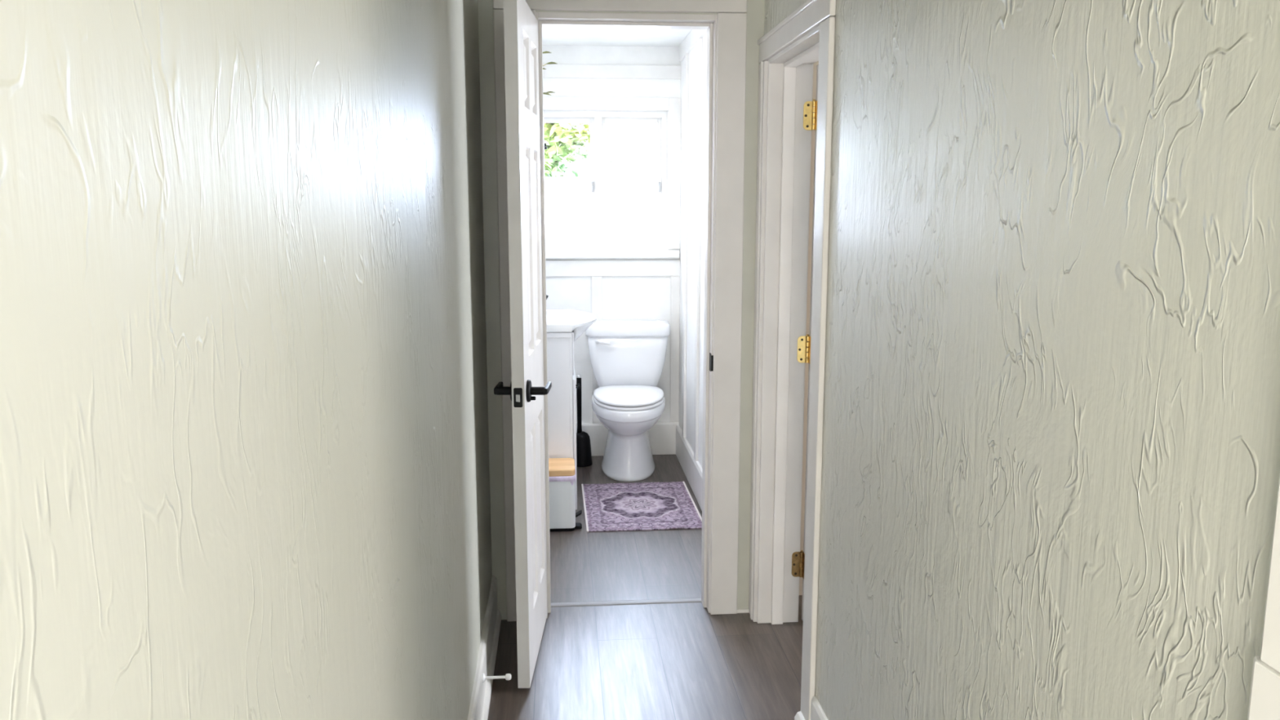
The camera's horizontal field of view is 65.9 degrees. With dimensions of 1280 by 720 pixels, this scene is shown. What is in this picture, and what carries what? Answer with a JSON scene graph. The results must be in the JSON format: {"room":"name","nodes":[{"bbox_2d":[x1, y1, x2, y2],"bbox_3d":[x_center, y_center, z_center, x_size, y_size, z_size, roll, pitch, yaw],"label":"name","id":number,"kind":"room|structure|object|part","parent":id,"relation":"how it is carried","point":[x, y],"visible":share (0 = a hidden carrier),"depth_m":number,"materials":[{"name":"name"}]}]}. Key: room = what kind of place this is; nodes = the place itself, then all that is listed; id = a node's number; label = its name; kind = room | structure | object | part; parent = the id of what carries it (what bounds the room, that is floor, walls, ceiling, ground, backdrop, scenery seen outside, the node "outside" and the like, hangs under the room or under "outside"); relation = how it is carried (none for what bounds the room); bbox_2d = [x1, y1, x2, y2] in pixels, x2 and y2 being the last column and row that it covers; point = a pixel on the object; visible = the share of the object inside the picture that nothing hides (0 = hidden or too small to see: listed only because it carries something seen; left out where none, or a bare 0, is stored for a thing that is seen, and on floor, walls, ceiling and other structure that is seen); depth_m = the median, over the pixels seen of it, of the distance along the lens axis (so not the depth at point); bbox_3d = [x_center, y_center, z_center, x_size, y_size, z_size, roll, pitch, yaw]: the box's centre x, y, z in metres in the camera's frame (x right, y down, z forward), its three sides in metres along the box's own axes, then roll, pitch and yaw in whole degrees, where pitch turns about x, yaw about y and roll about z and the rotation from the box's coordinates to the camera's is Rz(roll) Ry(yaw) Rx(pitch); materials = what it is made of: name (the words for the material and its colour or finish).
{"room":"home hallway","nodes":[
{"label":"home hallway","id":0,"kind":"room"},
{"bbox_2d":[0,0,492,719],"bbox_3d":[-0.419,0.000,1.439,0.116,2.440,3.700,-1,9,-5],"label":"wall","id":1,"kind":"structure","parent":0,"point":[244,466],"depth_m":0.76,"materials":[{"name":"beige paint"}]},
{"bbox_2d":[467,575,501,719],"bbox_3d":[-0.351,1.122,1.622,0.031,0.166,3.690,-1,9,-5],"label":"baseboard","id":2,"kind":"structure","parent":1,"relation":"attached to","point":[479,706],"depth_m":2.94,"materials":[{"name":"white paint"}]},
{"bbox_2d":[481,673,511,682],"bbox_3d":[-0.402,0.892,2.775,0.081,0.026,0.026,-1,9,-5],"label":"door stop","id":3,"kind":"object","parent":2,"relation":"attached to","point":[508,677],"visible":1,"depth_m":2.77,"materials":[{"name":"white plastic"}]},
{"bbox_3d":[-0.406,0.892,2.774,0.062,0.008,0.008,-1,9,-5],"label":"rod","id":4,"kind":"part","parent":3,"relation":"part of","materials":[{"name":"white plastic"}]},
{"bbox_2d":[542,44,680,423],"bbox_3d":[-0.294,-0.583,5.563,1.320,2.270,0.140,-1,9,-5],"label":"wall","id":5,"kind":"structure","parent":0,"point":[624,297],"depth_m":5.51,"materials":[{"name":"white paint"}]},
{"bbox_2d":[543,110,679,259],"bbox_3d":[-0.247,-0.966,5.460,0.926,0.804,0.148,-1,9,-5],"label":"window","id":6,"kind":"structure","parent":5,"relation":"in","point":[611,217],"depth_m":5.49,"materials":[{"name":"white paint"}]},
{"bbox_3d":[-0.422,-0.829,5.489,0.308,0.330,0.004,-1,9,-5],"label":"pane","id":7,"kind":"part","parent":6,"relation":"part of","materials":[{"name":"clear glass"}]},
{"bbox_3d":[-0.423,-1.160,5.460,0.344,0.352,0.022,-1,9,-5],"label":"sash","id":8,"kind":"part","parent":6,"relation":"part of","materials":[{"name":"white paint"}]},
{"bbox_3d":[-0.422,-0.829,5.489,0.344,0.370,0.022,-1,9,-5],"label":"sash","id":9,"kind":"part","parent":6,"relation":"part of","materials":[{"name":"white paint"}]},
{"bbox_3d":[-0.245,-0.588,5.486,0.926,0.048,0.078,-1,9,-5],"label":"sill","id":10,"kind":"part","parent":6,"relation":"part of","materials":[{"name":"white paint"}]},
{"bbox_3d":[-0.048,-1.165,5.490,0.334,0.352,0.022,-1,9,-5],"label":"sash","id":11,"kind":"part","parent":6,"relation":"part of","materials":[{"name":"white paint"}]},
{"bbox_3d":[-0.046,-0.834,5.519,0.298,0.330,0.004,-1,9,-5],"label":"pane","id":12,"kind":"part","parent":6,"relation":"part of","materials":[{"name":"clear glass"}]},
{"bbox_3d":[-0.046,-0.834,5.519,0.334,0.370,0.022,-1,9,-5],"label":"sash","id":13,"kind":"part","parent":6,"relation":"part of","materials":[{"name":"white paint"}]},
{"bbox_2d":[542,64,680,423],"bbox_3d":[-0.276,-0.615,5.478,1.002,1.980,0.020,-1,9,-5],"label":"trim","id":14,"kind":"structure","parent":5,"relation":"attached to","point":[596,268],"depth_m":5.46,"materials":[{"name":"white paint"}]},
{"bbox_2d":[576,422,679,456],"bbox_3d":[-0.277,0.456,5.653,1.002,0.190,0.018,-1,9,-5],"label":"baseboard","id":15,"kind":"structure","parent":5,"relation":"attached to","point":[662,435],"depth_m":5.67,"materials":[{"name":"white paint"}]},
{"bbox_2d":[542,27,692,46],"bbox_3d":[-0.222,-1.591,4.379,1.300,0.100,2.340,-1,9,-5],"label":"ceiling","id":16,"kind":"structure","parent":0,"point":[550,36],"depth_m":5.03,"materials":[{"name":"paint"}]},
{"bbox_2d":[477,0,764,619],"bbox_3d":[-0.052,-0.310,3.350,1.160,2.440,0.120,-1,9,-5],"label":"wall","id":17,"kind":"structure","parent":0,"point":[755,8],"depth_m":3.29,"materials":[{"name":"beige paint"}]},
{"bbox_2d":[493,8,535,621],"bbox_3d":[-0.398,-0.099,3.286,0.132,2.044,0.018,-1,9,-5],"label":"trim","id":18,"kind":"structure","parent":17,"relation":"attached to","point":[498,14],"depth_m":3.26,"materials":[{"name":"paint"}]},
{"bbox_2d":[493,0,551,688],"bbox_3d":[-0.345,-0.050,3.047,0.159,2.000,0.557,0,9,0],"label":"door","id":19,"kind":"structure","parent":17,"relation":"in","point":[526,390],"depth_m":2.89,"materials":[{"name":"white paint"}]},
{"bbox_3d":[-0.418,0.083,2.914,0.015,0.018,0.112,0,9,0],"label":"lever","id":20,"kind":"part","parent":19,"relation":"part of","materials":[{"name":"black metal"}]},
{"bbox_3d":[-0.390,0.090,2.870,0.052,0.066,0.066,0,9,0],"label":"handle","id":21,"kind":"part","parent":19,"relation":"part of","materials":[{"name":"black metal"}]},
{"bbox_3d":[-0.346,0.107,2.802,0.025,0.056,0.003,0,9,0],"label":"latch plate","id":22,"kind":"part","parent":19,"relation":"part of","materials":[{"name":"black metal"}]},
{"bbox_3d":[-0.302,0.090,2.870,0.052,0.066,0.066,0,9,0],"label":"handle","id":23,"kind":"part","parent":19,"relation":"part of","materials":[{"name":"black metal"}]},
{"bbox_3d":[-0.274,0.083,2.913,0.015,0.018,0.112,0,9,0],"label":"lever","id":24,"kind":"part","parent":19,"relation":"part of","materials":[{"name":"black metal"}]},
{"bbox_2d":[493,0,746,13],"bbox_3d":[-0.060,-1.171,3.139,0.810,0.117,0.020,-1,9,-5],"label":"trim","id":25,"kind":"structure","parent":17,"relation":"attached to","point":[644,6],"depth_m":3.14,"materials":[{"name":"paint"}]},
{"bbox_2d":[535,12,716,618],"bbox_3d":[-0.045,-0.113,3.384,0.606,2.040,0.138,-1,9,-5],"label":"trim","id":26,"kind":"structure","parent":17,"relation":"attached to","point":[545,20],"depth_m":3.31,"materials":[{"name":"paint"}]},
{"bbox_3d":[0.248,0.008,3.379,0.014,0.062,0.042,-1,9,-5],"label":"strike plate","id":27,"kind":"part","parent":26,"relation":"part of","materials":[{"name":"black metal"}]},
{"bbox_2d":[710,12,746,614],"bbox_3d":[0.296,-0.108,3.342,0.095,2.044,0.018,-1,9,-5],"label":"trim","id":28,"kind":"structure","parent":17,"relation":"attached to","point":[731,28],"depth_m":3.32,"materials":[{"name":"paint"}]},
{"bbox_2d":[737,608,749,613],"bbox_3d":[0.373,0.893,3.514,0.060,0.012,0.010,-1,9,-5],"label":"baseboard","id":29,"kind":"structure","parent":17,"relation":"attached to","point":[744,610],"depth_m":3.51,"materials":[{"name":"white paint"}]},
{"bbox_2d":[487,454,803,719],"bbox_3d":[0.178,1.328,1.119,5.900,0.080,9.750,-1,9,-5],"label":"floor","id":30,"kind":"structure","parent":0,"point":[662,661],"depth_m":3.27,"materials":[{"name":"wood"}]},
{"bbox_2d":[546,330,580,509],"bbox_3d":[-0.500,0.258,4.776,0.421,0.862,0.574,-1,9,-5],"label":"vanity cabinet","id":31,"kind":"object","parent":30,"relation":"on","point":[562,396],"visible":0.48,"depth_m":4.49,"materials":[{"name":"white paint"}]},
{"bbox_3d":[-0.335,0.245,4.789,0.012,0.842,0.570,-1,9,-5],"label":"frame","id":32,"kind":"part","parent":31,"relation":"part of","materials":[{"name":"white paint"}]},
{"bbox_2d":[546,309,596,342],"bbox_3d":[-0.458,-0.154,4.715,0.502,0.110,0.586,-1,9,-5],"label":"sink","id":33,"kind":"object","parent":31,"relation":"in","point":[557,320],"visible":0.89,"depth_m":4.68,"materials":[{"name":"white ceramic"}]},
{"bbox_2d":[546,309,595,332],"bbox_3d":[-0.460,-0.189,4.709,0.497,0.039,0.586,-1,9,-5],"label":"basin","id":34,"kind":"object","parent":33,"relation":"in","point":[557,320],"depth_m":4.71,"materials":[{"name":"white ceramic"}]},
{"bbox_3d":[-0.325,-0.072,4.739,0.008,0.195,0.562,-1,9,-5],"label":"drawer","id":35,"kind":"part","parent":31,"relation":"part of","materials":[{"name":"white paint"}]},
{"bbox_3d":[-0.309,0.370,4.666,0.014,0.615,0.276,-1,9,-5],"label":"door","id":36,"kind":"part","parent":31,"relation":"part of","materials":[{"name":"white paint"}]},
{"bbox_2d":[548,457,582,531],"bbox_3d":[-0.377,0.605,4.443,0.226,0.284,0.210,-1,9,-5],"label":"pedal bin","id":37,"kind":"object","parent":30,"relation":"on","point":[562,471],"visible":0.62,"depth_m":4.35,"materials":[{"name":"white plastic"}]},
{"bbox_3d":[-0.389,0.480,4.421,0.194,0.032,0.202,-1,9,-5],"label":"lid","id":38,"kind":"part","parent":37,"relation":"part of","materials":[{"name":"brown wood"}]},
{"bbox_3d":[-0.275,0.688,4.414,0.029,0.023,0.040,-1,9,-5],"label":"handle","id":39,"kind":"part","parent":37,"relation":"part of","materials":[{"name":"black plastic"}]},
{"bbox_2d":[576,373,591,466],"bbox_3d":[-0.322,0.330,5.439,0.114,0.508,0.114,-1,9,-5],"label":"toilet brush","id":40,"kind":"object","parent":30,"relation":"on","point":[584,456],"visible":0.84,"depth_m":5.42,"materials":[{"name":"black plastic"}]},
{"bbox_3d":[-0.334,0.249,5.425,0.029,0.311,0.029,-1,9,-5],"label":"handle","id":41,"kind":"part","parent":40,"relation":"part of","materials":[{"name":"black plastic"}]},
{"bbox_2d":[551,598,701,607],"bbox_3d":[-0.050,0.883,3.597,0.570,0.005,0.034,-1,9,-5],"label":"threshold","id":42,"kind":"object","parent":30,"relation":"on","point":[682,600],"depth_m":3.59,"materials":[{"name":"grey metal"}]},
{"bbox_2d":[585,320,670,481],"bbox_3d":[-0.061,0.216,5.263,0.464,0.788,0.725,0,9,-2],"label":"toilet","id":43,"kind":"object","parent":30,"relation":"on","point":[627,357],"visible":0.98,"depth_m":5.34,"materials":[{"name":"white ceramic"}]},
{"bbox_3d":[-0.201,-0.097,5.351,0.086,0.034,0.045,0,9,-2],"label":"flush lever","id":44,"kind":"part","parent":43,"relation":"part of","materials":[{"name":"white plastic"}]},
{"bbox_3d":[-0.069,-0.177,5.455,0.464,0.072,0.221,0,9,-2],"label":"tank lid","id":45,"kind":"part","parent":43,"relation":"part of","materials":[{"name":"white ceramic"}]},
{"bbox_3d":[-0.069,0.003,5.487,0.442,0.307,0.201,0,9,-2],"label":"tank","id":46,"kind":"part","parent":43,"relation":"part of","materials":[{"name":"white ceramic"}]},
{"bbox_3d":[-0.058,0.209,5.143,0.372,0.017,0.472,0,9,-2],"label":"seat","id":47,"kind":"part","parent":43,"relation":"part of","materials":[{"name":"white plastic"}]},
{"bbox_3d":[-0.058,0.182,5.147,0.372,0.025,0.495,0,9,-2],"label":"lid","id":48,"kind":"part","parent":43,"relation":"part of","materials":[{"name":"white plastic"}]},
{"bbox_3d":[-0.061,0.407,5.263,0.392,0.411,0.664,0,9,-2],"label":"bowl","id":49,"kind":"part","parent":43,"relation":"part of","materials":[{"name":"white ceramic"}]},
{"bbox_2d":[581,481,702,532],"bbox_3d":[-0.003,0.694,4.743,0.534,0.009,0.734,-1,9,-5],"label":"rug","id":50,"kind":"object","parent":30,"relation":"on","point":[637,506],"visible":0.98,"depth_m":4.68,"materials":[{"name":"purple fabric"}]},
{"bbox_2d":[679,0,1279,719],"bbox_3d":[0.476,-0.289,3.220,0.128,2.440,4.688,-1,9,-5],"label":"wall","id":51,"kind":"structure","parent":0,"point":[1051,447],"depth_m":1.37,"materials":[{"name":"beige paint"}]},
{"bbox_2d":[675,424,702,511],"bbox_3d":[0.299,0.625,4.660,0.018,0.175,2.082,-1,9,-5],"label":"baseboard","id":52,"kind":"structure","parent":51,"relation":"attached to","point":[692,469],"depth_m":5.09,"materials":[{"name":"white paint"}]},
{"bbox_2d":[678,29,706,461],"bbox_3d":[0.301,-0.496,4.478,0.014,2.095,2.080,-1,9,-5],"label":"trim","id":53,"kind":"structure","parent":51,"relation":"attached to","point":[695,37],"depth_m":4.86,"materials":[{"name":"white paint"}]},
{"bbox_2d":[748,60,768,622],"bbox_3d":[0.396,-0.026,3.326,0.021,1.887,0.090,-1,9,-5],"label":"trim","id":54,"kind":"structure","parent":51,"relation":"attached to","point":[763,66],"depth_m":3.29,"materials":[{"name":"paint"}]},
{"bbox_2d":[756,25,819,624],"bbox_3d":[0.505,0.030,2.957,0.144,1.895,0.683,-1,9,-5],"label":"trim","id":55,"kind":"structure","parent":51,"relation":"attached to","point":[790,71],"depth_m":3.25,"materials":[{"name":"paint"}]},
{"bbox_2d":[757,0,835,63],"bbox_3d":[0.427,-0.935,2.790,0.022,0.074,0.859,-1,9,-5],"label":"trim","id":56,"kind":"structure","parent":51,"relation":"attached to","point":[809,15],"depth_m":2.72,"materials":[{"name":"paint"}]},
{"bbox_2d":[791,61,818,621],"bbox_3d":[0.821,-0.019,3.287,0.596,1.861,0.040,-1,9,-5],"label":"door","id":57,"kind":"structure","parent":51,"relation":"in","point":[810,108],"depth_m":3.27,"materials":[{"name":"white paint"}]},
{"bbox_3d":[0.562,0.706,3.380,0.003,0.090,0.032,-1,9,-5],"label":"plate","id":58,"kind":"part","parent":57,"relation":"part of","materials":[{"name":"gold metal"}]},
{"bbox_3d":[0.562,-0.032,3.260,0.003,0.090,0.032,-1,9,-5],"label":"plate","id":59,"kind":"part","parent":57,"relation":"part of","materials":[{"name":"gold metal"}]},
{"bbox_3d":[0.562,-0.778,3.139,0.003,0.090,0.032,-1,9,-5],"label":"plate","id":60,"kind":"part","parent":57,"relation":"part of","materials":[{"name":"gold metal"}]},
{"bbox_2d":[794,696,827,719],"bbox_3d":[0.519,1.089,1.927,0.038,0.133,1.680,-1,9,-5],"label":"baseboard","id":61,"kind":"structure","parent":51,"relation":"attached to","point":[817,713],"depth_m":2.62,"materials":[{"name":"white paint"}]},
{"bbox_2d":[800,16,835,719],"bbox_3d":[0.461,0.096,2.575,0.016,1.887,0.094,-1,9,-5],"label":"trim","id":62,"kind":"structure","parent":51,"relation":"attached to","point":[827,28],"depth_m":2.54,"materials":[{"name":"paint"}]},
{"bbox_2d":[1247,473,1279,719],"bbox_3d":[0.621,0.264,0.874,0.074,2.100,0.134,-1,9,-5],"label":"trim","id":63,"kind":"structure","parent":51,"relation":"attached to","point":[1264,693],"depth_m":0.91,"materials":[{"name":"white paint"}]},
{"bbox_3d":[-0.776,-0.396,4.410,0.170,2.270,2.110,-1,9,-5],"label":"wall","id":64,"kind":"structure","parent":0,"visible":0},
{"bbox_3d":[-0.534,-0.854,4.158,0.283,0.134,0.300,-1,9,-5],"label":"wall shelf","id":65,"kind":"object","parent":64,"relation":"attached to","visible":0},
{"bbox_2d":[542,51,557,95],"bbox_3d":[-0.475,-1.130,4.104,0.266,0.429,0.154,-1,9,-5],"label":"potted plant","id":66,"kind":"object","parent":65,"relation":"on","point":[548,63],"visible":0.08,"depth_m":4.12,"materials":[{"name":"green plant"}]},
{"label":"outside","id":67,"kind":"structure","parent":0,"visible":0},
{"bbox_3d":[-1.448,-0.997,17.862,24.000,0.050,24.300,-1,9,-5],"label":"ground","id":68,"kind":"structure","parent":67,"visible":0},
{"bbox_2d":[543,122,616,177],"bbox_3d":[-1.230,-1.442,9.380,1.703,3.555,1.618,-9,13,-44],"label":"tree","id":69,"kind":"object","parent":68,"relation":"on","point":[562,142],"visible":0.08,"depth_m":9.08,"materials":[{"name":"green plant"}]}
]}

